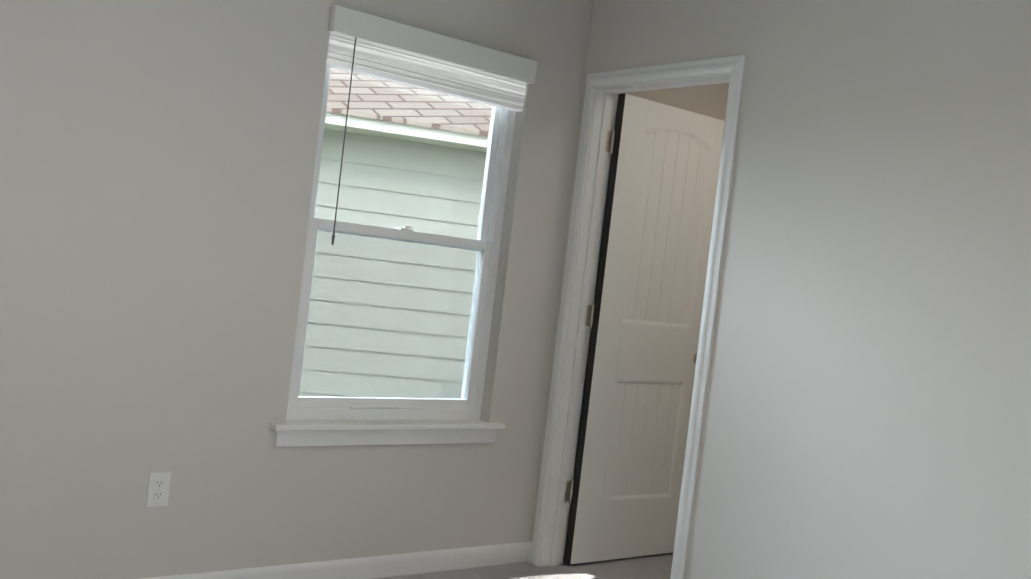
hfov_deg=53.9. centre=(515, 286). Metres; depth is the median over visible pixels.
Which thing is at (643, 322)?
door
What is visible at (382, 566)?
baseboard
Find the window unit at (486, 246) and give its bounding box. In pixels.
[286,66,515,419]
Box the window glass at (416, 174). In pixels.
[299,67,491,398]
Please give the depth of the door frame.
4.28 m
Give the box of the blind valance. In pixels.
[326,5,536,244]
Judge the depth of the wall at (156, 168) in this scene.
3.40 m
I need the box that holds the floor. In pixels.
[375,552,672,578]
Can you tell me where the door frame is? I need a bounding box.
[530,55,746,578]
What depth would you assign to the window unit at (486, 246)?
4.03 m
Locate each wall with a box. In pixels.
[0,0,728,578]
[530,0,1030,578]
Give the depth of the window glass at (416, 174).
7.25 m
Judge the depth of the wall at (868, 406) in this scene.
3.20 m
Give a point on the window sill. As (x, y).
(334, 432)
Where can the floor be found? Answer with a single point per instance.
(657, 566)
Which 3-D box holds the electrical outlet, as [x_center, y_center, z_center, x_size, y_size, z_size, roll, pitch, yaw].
[-1.181,0.671,3.358,0.070,0.114,0.007,6,1,-38]
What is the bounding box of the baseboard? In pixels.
[140,541,531,578]
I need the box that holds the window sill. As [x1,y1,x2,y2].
[271,420,504,446]
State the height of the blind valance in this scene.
0.840 m
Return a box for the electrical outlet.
[146,472,170,506]
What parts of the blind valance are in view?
cord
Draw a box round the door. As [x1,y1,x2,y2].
[564,93,724,563]

